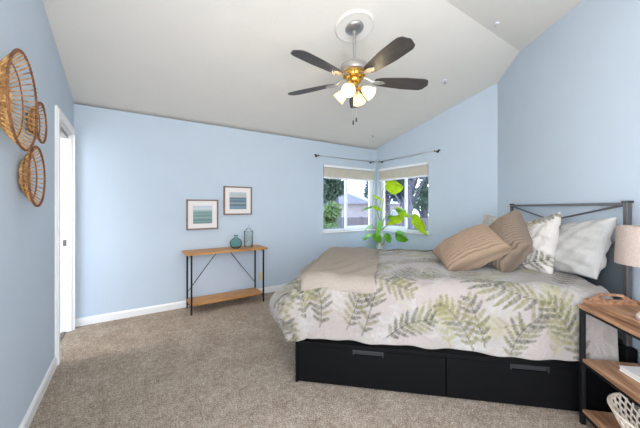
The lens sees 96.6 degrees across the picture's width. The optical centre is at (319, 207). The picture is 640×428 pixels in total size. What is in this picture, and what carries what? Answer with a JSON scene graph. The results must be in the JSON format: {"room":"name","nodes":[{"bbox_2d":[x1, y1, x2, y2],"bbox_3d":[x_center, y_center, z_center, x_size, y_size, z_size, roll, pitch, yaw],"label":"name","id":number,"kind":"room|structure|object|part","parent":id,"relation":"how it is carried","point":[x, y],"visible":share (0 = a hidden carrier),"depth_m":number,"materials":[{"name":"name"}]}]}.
{"room":"bedroom","nodes":[
{"label":"bedroom","id":0,"kind":"room"},
{"bbox_2d":[0,0,73,427],"bbox_3d":[-1.262,-0.216,0.875,0.120,3.002,5.456,0,0,-34],"label":"wall","id":1,"kind":"structure","parent":0,"point":[27,231],"depth_m":1.69,"materials":[{"name":"blue paint"}]},
{"bbox_2d":[0,48,38,150],"bbox_3d":[-1.429,-0.497,1.325,0.089,0.462,0.462,0,0,-34],"label":"wall basket","id":2,"kind":"object","parent":1,"relation":"attached to","point":[6,123],"visible":1,"depth_m":1.35,"materials":[{"name":"wicker"}]},
{"bbox_2d":[18,146,45,206],"bbox_3d":[-1.636,-0.175,1.613,0.065,0.350,0.350,0,0,-34],"label":"wall basket","id":3,"kind":"object","parent":1,"relation":"attached to","point":[24,171],"visible":0.99,"depth_m":1.60,"materials":[{"name":"wicker"}]},
{"bbox_2d":[27,102,47,143],"bbox_3d":[-1.705,-0.509,1.712,0.060,0.250,0.250,0,0,-34],"label":"wall basket","id":4,"kind":"object","parent":1,"relation":"attached to","point":[42,141],"visible":0.76,"depth_m":1.73,"materials":[{"name":"wicker"}]},
{"bbox_2d":[19,356,56,427],"bbox_3d":[-0.911,1.243,0.471,0.014,0.085,4.395,0,0,-34],"label":"baseboard","id":5,"kind":"structure","parent":1,"relation":"attached to","point":[30,413],"depth_m":1.85,"materials":[{"name":"white paint"}]},
{"bbox_2d":[55,105,75,365],"bbox_3d":[-2.420,0.230,2.635,0.144,2.111,0.882,0,0,-34],"label":"door","id":6,"kind":"structure","parent":1,"relation":"in","point":[65,141],"depth_m":2.93,"materials":[{"name":"white paint"}]},
{"bbox_2d":[74,104,375,318],"bbox_3d":[-0.756,0.087,4.407,4.640,2.397,0.140,0,0,-34],"label":"wall","id":7,"kind":"structure","parent":0,"point":[136,174],"depth_m":3.65,"materials":[{"name":"blue paint"}]},
{"bbox_2d":[76,284,285,326],"bbox_3d":[-0.771,1.243,4.304,4.500,0.085,0.014,0,0,-34],"label":"baseboard","id":8,"kind":"structure","parent":7,"relation":"attached to","point":[83,321],"depth_m":3.37,"materials":[{"name":"white paint"}]},
{"bbox_2d":[186,199,217,229],"bbox_3d":[-1.552,0.096,3.770,0.395,0.394,0.035,0,0,-34],"label":"framed print","id":9,"kind":"object","parent":7,"relation":"attached to","point":[200,214],"visible":1,"depth_m":3.76,"materials":[{"name":"white paper"}]},
{"bbox_2d":[223,186,251,214],"bbox_3d":[-1.159,-0.093,4.032,0.400,0.397,0.035,0,0,-34],"label":"framed print","id":10,"kind":"object","parent":7,"relation":"attached to","point":[236,200],"visible":1,"depth_m":4.02,"materials":[{"name":"white paper"}]},
{"bbox_2d":[259,272,262,279],"bbox_3d":[-0.876,1.023,4.237,0.070,0.114,0.010,0,0,-34],"label":"wall outlet","id":11,"kind":"object","parent":7,"relation":"attached to","point":[260,273],"visible":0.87,"depth_m":4.23,"materials":[{"name":"beige plastic"}]},
{"bbox_2d":[322,167,375,232],"bbox_3d":[0.523,-0.145,5.236,1.250,1.180,0.160,0,0,-34],"label":"window","id":12,"kind":"structure","parent":7,"relation":"in","point":[345,228],"depth_m":5.29,"materials":[{"name":"white plastic"}]},
{"bbox_3d":[0.247,-0.156,5.121,0.532,1.088,0.025,0,0,-34],"label":"sash","id":13,"kind":"part","parent":12,"relation":"part of","materials":[{"name":"white"}]},
{"bbox_2d":[323,164,373,181],"bbox_3d":[0.547,-0.616,5.210,1.184,0.233,0.058,0,0,-34],"label":"window blind","id":14,"kind":"object","parent":12,"relation":"attached to","point":[330,172],"visible":0.91,"depth_m":5.15,"materials":[{"name":"beige fabric"}]},
{"bbox_3d":[0.546,-0.512,5.210,1.176,0.025,0.052,0,0,-34],"label":"rail","id":15,"kind":"part","parent":14,"relation":"part of","materials":[{"name":"beige fabric"}]},
{"bbox_3d":[0.545,0.434,5.203,1.250,0.022,0.080,0,0,-34],"label":"sill","id":16,"kind":"part","parent":12,"relation":"part of","materials":[{"name":"white paint"}]},
{"bbox_3d":[0.721,-0.156,5.398,0.632,1.088,0.030,0,0,-34],"label":"sash","id":17,"kind":"part","parent":12,"relation":"part of","materials":[{"name":"white plastic"}]},
{"bbox_2d":[314,149,439,163],"bbox_3d":[0.953,-0.865,4.983,1.964,0.053,0.993,0,0,10],"label":"curtain rod","id":18,"kind":"object","parent":7,"relation":"attached to","point":[438,150],"visible":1,"depth_m":4.86,"materials":[{"name":"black metal"}]},
{"bbox_3d":[0.511,-0.860,5.071,1.356,0.012,0.012,0,0,-34],"label":"rod","id":19,"kind":"part","parent":18,"relation":"part of","materials":[{"name":"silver metal"}]},
{"bbox_3d":[1.437,-0.865,4.904,0.012,0.022,1.306,0,0,-34],"label":"rod","id":20,"kind":"part","parent":18,"relation":"part of","materials":[{"name":"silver metal"}]},
{"bbox_2d":[29,291,594,427],"bbox_3d":[0.166,1.345,1.767,6.036,0.120,5.556,0,0,-34],"label":"floor","id":21,"kind":"structure","parent":0,"point":[228,363],"depth_m":1.99,"materials":[{"name":"beige carpet"}]},
{"bbox_2d":[182,245,267,315],"bbox_3d":[-1.236,0.918,3.765,1.024,0.735,0.347,0,0,-34],"label":"console table","id":22,"kind":"object","parent":21,"relation":"on","point":[201,300],"visible":1,"depth_m":3.71,"materials":[{"name":"brown wood"}]},
{"bbox_3d":[-1.698,0.930,3.644,0.018,0.711,0.018,0,0,-34],"label":"leg","id":23,"kind":"part","parent":22,"relation":"part of","materials":[{"name":"black metal"}]},
{"bbox_3d":[-1.526,0.930,3.386,0.018,0.711,0.018,0,0,-34],"label":"leg","id":24,"kind":"part","parent":22,"relation":"part of","materials":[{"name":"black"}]},
{"bbox_2d":[187,288,262,306],"bbox_3d":[-1.242,1.176,3.771,0.912,0.022,0.292,0,0,-34],"label":"shelf","id":25,"kind":"object","parent":22,"relation":"attached to","point":[201,300],"depth_m":3.72,"materials":[{"name":"brown wood"}]},
{"bbox_2d":[230,235,241,248],"bbox_3d":[-1.129,0.461,3.833,0.160,0.178,0.160,0,0,-34],"label":"glass vase","id":26,"kind":"object","parent":22,"relation":"on","point":[234,235],"visible":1,"depth_m":3.83,"materials":[{"name":"teal glass"}]},
{"bbox_2d":[244,229,252,247],"bbox_3d":[-0.989,0.397,3.938,0.120,0.307,0.120,0,0,-34],"label":"glass jar","id":27,"kind":"object","parent":22,"relation":"on","point":[246,229],"visible":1,"depth_m":3.92,"materials":[{"name":"clear glass"}]},
{"bbox_3d":[-0.944,0.930,4.147,0.018,0.711,0.018,0,0,-34],"label":"leg","id":28,"kind":"part","parent":22,"relation":"part of","materials":[{"name":"black metal"}]},
{"bbox_3d":[-0.772,0.930,3.889,0.018,0.711,0.018,0,0,-34],"label":"leg","id":29,"kind":"part","parent":22,"relation":"part of","materials":[{"name":"black metal"}]},
{"bbox_2d":[360,180,427,248],"bbox_3d":[1.168,0.410,4.687,0.555,1.751,1.090,0,0,-38],"label":"potted plant","id":30,"kind":"object","parent":21,"relation":"on","point":[393,187],"visible":0.88,"depth_m":4.72,"materials":[{"name":"green plant"}]},
{"bbox_2d":[295,201,637,414],"bbox_3d":[1.003,0.622,2.683,2.152,1.326,1.611,0,0,11],"label":"bed","id":31,"kind":"object","parent":21,"relation":"on","point":[444,372],"visible":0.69,"depth_m":1.90,"materials":[{"name":"black laminate"}]},
{"bbox_3d":[0.340,1.030,2.014,0.215,0.036,0.023,0,0,10],"label":"drawer pull","id":32,"kind":"part","parent":31,"relation":"part of","materials":[{"name":"grey metal"}]},
{"bbox_3d":[0.344,1.143,2.014,1.016,0.261,0.020,0,0,10],"label":"drawer","id":33,"kind":"part","parent":31,"relation":"part of","materials":[{"name":"black laminate"}]},
{"bbox_3d":[1.343,1.030,1.833,0.225,0.036,0.023,0,0,10],"label":"drawer pull","id":34,"kind":"part","parent":31,"relation":"part of","materials":[{"name":"grey metal"}]},
{"bbox_3d":[1.330,1.143,1.837,0.972,0.261,0.020,0,0,10],"label":"drawer","id":35,"kind":"part","parent":31,"relation":"part of","materials":[{"name":"black laminate"}]},
{"bbox_3d":[2.030,-0.019,2.496,0.022,0.020,1.498,0,0,11],"label":"rail","id":36,"kind":"part","parent":31,"relation":"part of","materials":[{"name":"grey metal"}]},
{"bbox_3d":[2.030,0.625,2.496,0.012,0.720,1.498,0,0,11],"label":"headboard panel","id":37,"kind":"part","parent":31,"relation":"part of","materials":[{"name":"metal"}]},
{"bbox_3d":[1.883,0.626,1.746,0.027,1.318,0.030,0,0,11],"label":"headboard post","id":38,"kind":"part","parent":31,"relation":"part of","materials":[{"name":"grey"}]},
{"bbox_3d":[0.993,0.783,2.694,2.020,0.395,1.500,0,0,11],"label":"mattress","id":39,"kind":"object","parent":31,"relation":"on","visible":0},
{"bbox_2d":[269,249,618,361],"bbox_3d":[0.834,0.733,2.708,2.239,0.524,1.722,0,0,11],"label":"comforter","id":40,"kind":"object","parent":39,"relation":"on","point":[523,313],"visible":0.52,"depth_m":1.90,"materials":[{"name":"fabric"}]},
{"bbox_2d":[300,247,378,293],"bbox_3d":[0.283,0.575,2.832,0.597,0.227,1.660,0,0,11],"label":"throw blanket","id":41,"kind":"object","parent":40,"relation":"on","point":[344,269],"visible":1,"depth_m":2.18,"materials":[{"name":"beige fabric"}]},
{"bbox_2d":[433,224,511,270],"bbox_3d":[1.257,0.345,2.436,0.578,0.403,0.422,0,0,25],"label":"cushion","id":42,"kind":"object","parent":40,"relation":"on","point":[472,248],"visible":1,"depth_m":2.28,"materials":[{"name":"beige fabric"}]},
{"bbox_2d":[482,214,526,225],"bbox_3d":[1.875,0.290,2.950,0.165,0.440,0.621,0,0,-9],"label":"pillow","id":43,"kind":"object","parent":40,"relation":"on","point":[487,219],"visible":0.07,"depth_m":3.07,"materials":[{"name":"fabric"}]},
{"bbox_2d":[489,210,532,271],"bbox_3d":[1.557,0.275,2.419,0.331,0.505,0.584,0,0,10],"label":"cushion","id":44,"kind":"object","parent":40,"relation":"on","point":[511,227],"visible":0.55,"depth_m":2.22,"materials":[{"name":"beige fabric"}]},
{"bbox_2d":[517,212,560,273],"bbox_3d":[1.722,0.278,2.338,0.253,0.486,0.470,0,0,-3],"label":"pillow","id":45,"kind":"object","parent":40,"relation":"on","point":[544,232],"visible":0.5,"depth_m":2.15,"materials":[{"name":"fabric"}]},
{"bbox_2d":[553,217,616,279],"bbox_3d":[1.852,0.285,2.099,0.229,0.451,0.645,0,0,9],"label":"pillow","id":46,"kind":"object","parent":40,"relation":"on","point":[582,248],"visible":0.8,"depth_m":1.92,"materials":[{"name":"grey fabric"}]},
{"bbox_2d":[578,304,639,427],"bbox_3d":[1.649,0.934,1.366,0.332,0.702,0.644,0,0,11],"label":"nightstand","id":47,"kind":"object","parent":21,"relation":"on","point":[609,371],"visible":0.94,"depth_m":1.59,"materials":[{"name":"black wood"}]},
{"bbox_3d":[1.561,0.935,1.694,0.022,0.700,0.022,0,0,11],"label":"leg","id":48,"kind":"part","parent":47,"relation":"part of","materials":[{"name":"black metal"}]},
{"bbox_3d":[1.651,1.217,1.365,0.328,0.013,0.632,0,0,11],"label":"shelf frame","id":49,"kind":"part","parent":47,"relation":"part of","materials":[{"name":"black"}]},
{"bbox_3d":[1.651,0.608,1.365,0.328,0.014,0.632,0,0,11],"label":"shelf frame","id":50,"kind":"part","parent":47,"relation":"part of","materials":[{"name":"black wood"}]},
{"bbox_3d":[1.651,0.918,1.365,0.328,0.013,0.632,0,0,11],"label":"shelf frame","id":51,"kind":"part","parent":47,"relation":"part of","materials":[{"name":"black wood"}]},
{"bbox_2d":[583,293,639,328],"bbox_3d":[1.677,0.546,1.405,0.290,0.074,0.570,0,0,8],"label":"serving tray","id":52,"kind":"object","parent":47,"relation":"on","point":[624,310],"visible":1,"depth_m":1.62,"materials":[{"name":"brown wood"}]},
{"bbox_2d":[614,225,639,320],"bbox_3d":[1.648,0.334,1.406,0.276,0.475,0.276,0,0,-34],"label":"table lamp","id":53,"kind":"object","parent":52,"relation":"on","point":[627,237],"visible":0.96,"depth_m":1.41,"materials":[{"name":"white fabric"}]},
{"bbox_3d":[1.648,0.191,1.406,0.276,0.190,0.276,0,0,-34],"label":"lamp shade","id":54,"kind":"part","parent":53,"relation":"part of","materials":[{"name":"fabric"}]},
{"bbox_2d":[583,304,639,327],"bbox_3d":[1.677,0.577,1.405,0.290,0.012,0.570,0,0,8],"label":"shelf","id":55,"kind":"object","parent":47,"relation":"attached to","point":[630,310],"depth_m":1.58,"materials":[{"name":"brown wood"}]},
{"bbox_2d":[583,359,639,403],"bbox_3d":[1.651,0.902,1.365,0.320,0.018,0.588,0,0,11],"label":"shelf","id":56,"kind":"object","parent":47,"relation":"attached to","point":[609,371],"depth_m":1.51,"materials":[{"name":"brown wood"}]},
{"bbox_2d":[583,409,639,427],"bbox_3d":[1.651,1.201,1.365,0.320,0.018,0.588,0,0,11],"label":"shelf","id":57,"kind":"object","parent":47,"relation":"attached to","point":[599,419],"depth_m":1.61,"materials":[{"name":"brown wood"}]},
{"bbox_2d":[607,392,639,427],"bbox_3d":[1.652,1.112,1.374,0.348,0.160,0.442,0,0,11],"label":"wire basket","id":58,"kind":"object","parent":47,"relation":"on","point":[624,423],"visible":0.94,"depth_m":1.53,"materials":[{"name":"white wicker"}]},
{"bbox_2d":[619,365,639,382],"bbox_3d":[1.703,0.881,1.432,0.158,0.025,0.250,0,0,7],"label":"book","id":59,"kind":"object","parent":47,"relation":"on","point":[633,372],"visible":1,"depth_m":1.52,"materials":[{"name":"white paper"}]},
{"bbox_2d":[42,0,582,149],"bbox_3d":[0.697,-1.474,2.121,4.760,0.725,5.556,0,0,-34],"label":"ceiling","id":60,"kind":"structure","parent":0,"point":[224,63],"depth_m":2.77,"materials":[{"name":"white paint"}]},
{"bbox_2d":[335,9,373,41],"bbox_3d":[0.303,-1.590,2.515,0.344,0.093,0.339,0,0,-34],"label":"ceiling medallion","id":61,"kind":"object","parent":60,"relation":"attached to","point":[366,17],"visible":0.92,"depth_m":2.47,"materials":[{"name":"white paint"}]},
{"bbox_2d":[288,20,427,124],"bbox_3d":[0.301,-1.159,2.473,1.307,0.887,1.299,0,0,-34],"label":"ceiling fan","id":62,"kind":"object","parent":61,"relation":"hanging from","point":[353,71],"visible":1,"depth_m":2.44,"materials":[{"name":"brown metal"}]},
{"bbox_3d":[-0.084,-1.120,2.721,0.505,0.038,0.154,0,0,28],"label":"blade","id":63,"kind":"part","parent":62,"relation":"part of","materials":[{"name":"brown wood"}]},
{"bbox_3d":[-0.011,-1.120,2.212,0.505,0.038,0.154,0,0,-44],"label":"blade","id":64,"kind":"part","parent":62,"relation":"part of","materials":[{"name":"brown wood"}]},
{"bbox_3d":[0.177,-0.990,2.568,0.118,0.126,0.128,0,0,-34],"label":"lamp shade","id":65,"kind":"part","parent":62,"relation":"part of","materials":[{"name":"beige glass"}]},
{"bbox_3d":[0.251,-0.990,2.391,0.128,0.126,0.118,0,0,-34],"label":"lamp shade","id":66,"kind":"part","parent":62,"relation":"part of","materials":[{"name":"beige glass"}]},
{"bbox_3d":[0.255,-1.005,2.411,0.068,0.065,0.056,0,0,-34],"label":"bulb","id":67,"kind":"part","parent":62,"relation":"part of","materials":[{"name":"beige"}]},
{"bbox_3d":[0.377,-1.120,2.948,0.154,0.038,0.505,0,0,10],"label":"blade","id":68,"kind":"part","parent":62,"relation":"part of","materials":[{"name":"brown wood"}]},
{"bbox_3d":[0.354,-0.990,2.643,0.128,0.126,0.118,0,0,-34],"label":"lamp shade","id":69,"kind":"part","parent":62,"relation":"part of","materials":[{"name":"beige glass"}]},
{"bbox_3d":[0.428,-0.990,2.465,0.118,0.126,0.128,0,0,-34],"label":"lamp shade","id":70,"kind":"part","parent":62,"relation":"part of","materials":[{"name":"beige glass"}]},
{"bbox_3d":[0.496,-1.120,2.124,0.154,0.038,0.505,0,0,-26],"label":"blade","id":71,"kind":"part","parent":62,"relation":"part of","materials":[{"name":"brown wood"}]},
{"bbox_3d":[0.736,-1.120,2.579,0.505,0.038,0.154,0,0,-8],"label":"blade","id":72,"kind":"part","parent":62,"relation":"part of","materials":[{"name":"brown wood"}]},
{"bbox_2d":[376,83,497,249],"bbox_3d":[1.767,-0.170,4.680,0.140,2.910,2.205,0,0,-34],"label":"wall","id":73,"kind":"structure","parent":0,"point":[463,176],"depth_m":4.25,"materials":[{"name":"blue paint"}]},
{"bbox_2d":[381,170,429,234],"bbox_3d":[1.485,-0.145,5.067,0.160,1.180,1.145,0,0,-34],"label":"window","id":74,"kind":"structure","parent":73,"relation":"in","point":[388,228],"depth_m":5.06,"materials":[{"name":"white plastic"}]},
{"bbox_3d":[1.377,-0.156,5.274,0.030,1.088,0.572,0,0,-34],"label":"sash","id":75,"kind":"part","parent":74,"relation":"part of","materials":[{"name":"white plastic"}]},
{"bbox_2d":[379,162,427,180],"bbox_3d":[1.453,-0.616,5.052,0.058,0.233,1.079,0,0,-34],"label":"window blind","id":76,"kind":"object","parent":74,"relation":"attached to","point":[417,170],"visible":0.88,"depth_m":4.97,"materials":[{"name":"beige fabric"}]},
{"bbox_3d":[1.454,-0.512,5.053,0.052,0.025,1.071,0,0,-34],"label":"rail","id":77,"kind":"part","parent":76,"relation":"part of","materials":[{"name":"beige fabric"}]},
{"bbox_3d":[1.451,0.434,5.045,0.080,0.022,1.145,0,0,-34],"label":"sill","id":78,"kind":"part","parent":74,"relation":"part of","materials":[{"name":"white paint"}]},
{"bbox_3d":[1.679,-0.156,4.880,0.025,1.088,0.487,0,0,-34],"label":"sash","id":79,"kind":"part","parent":74,"relation":"part of","materials":[{"name":"white"}]},
{"bbox_2d":[498,0,639,363],"bbox_3d":[1.948,-0.216,1.555,0.120,3.002,4.400,0,0,11],"label":"wall","id":80,"kind":"structure","parent":0,"point":[569,100],"depth_m":2.25,"materials":[{"name":"blue paint"}]},
{"label":"outside","id":81,"kind":"structure","parent":0,"visible":0},
{"bbox_3d":[2.217,1.960,14.700,32.000,0.150,38.000,0,0,-34],"label":"ground","id":82,"kind":"structure","parent":81,"visible":0},
{"bbox_2d":[323,201,342,227],"bbox_3d":[0.513,0.820,9.321,1.514,2.141,1.287,0,0,-34],"label":"tree","id":83,"kind":"object","parent":82,"relation":"on","point":[331,210],"visible":0.31,"depth_m":9.01,"materials":[{"name":"green plant"}]},
{"bbox_2d":[323,178,348,226],"bbox_3d":[0.591,-0.689,11.204,1.746,5.161,2.030,0,0,-11],"label":"tree","id":84,"kind":"object","parent":82,"relation":"on","point":[332,188],"visible":0.19,"depth_m":10.61,"materials":[{"name":"green plant"}]},
{"bbox_2d":[323,191,402,224],"bbox_3d":[3.298,0.385,21.190,5.000,3.000,7.200,0,0,36],"label":"house","id":85,"kind":"structure","parent":82,"relation":"on","point":[356,201],"depth_m":18.05,"materials":[{"name":"paint"}]},
{"bbox_2d":[362,179,403,225],"bbox_3d":[3.079,-0.612,13.463,2.545,5.005,2.206,0,0,-3],"label":"tree","id":86,"kind":"object","parent":82,"relation":"on","point":[387,200],"visible":0.06,"depth_m":13.56,"materials":[{"name":"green plant"}]},
{"bbox_2d":[341,216,427,228],"bbox_3d":[3.383,1.185,14.806,11.985,1.400,0.123,0,0,9],"label":"fence","id":87,"kind":"object","parent":82,"relation":"on","point":[352,221],"visible":0.08,"depth_m":14.96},
{"bbox_2d":[364,177,427,227],"bbox_3d":[3.978,-1.363,11.693,3.938,6.507,3.507,0,0,42],"label":"tree","id":88,"kind":"object","parent":82,"relation":"on","point":[399,197],"visible":0.06,"depth_m":11.71,"materials":[{"name":"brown plant"}]},
{"bbox_2d":[397,177,427,218],"bbox_3d":[6.332,-1.645,16.936,4.349,7.075,4.706,0,0,-34],"label":"tree","id":89,"kind":"object","parent":82,"relation":"on","point":[421,202],"visible":0.05,"depth_m":15.56,"materials":[{"name":"green plant"}]}
]}

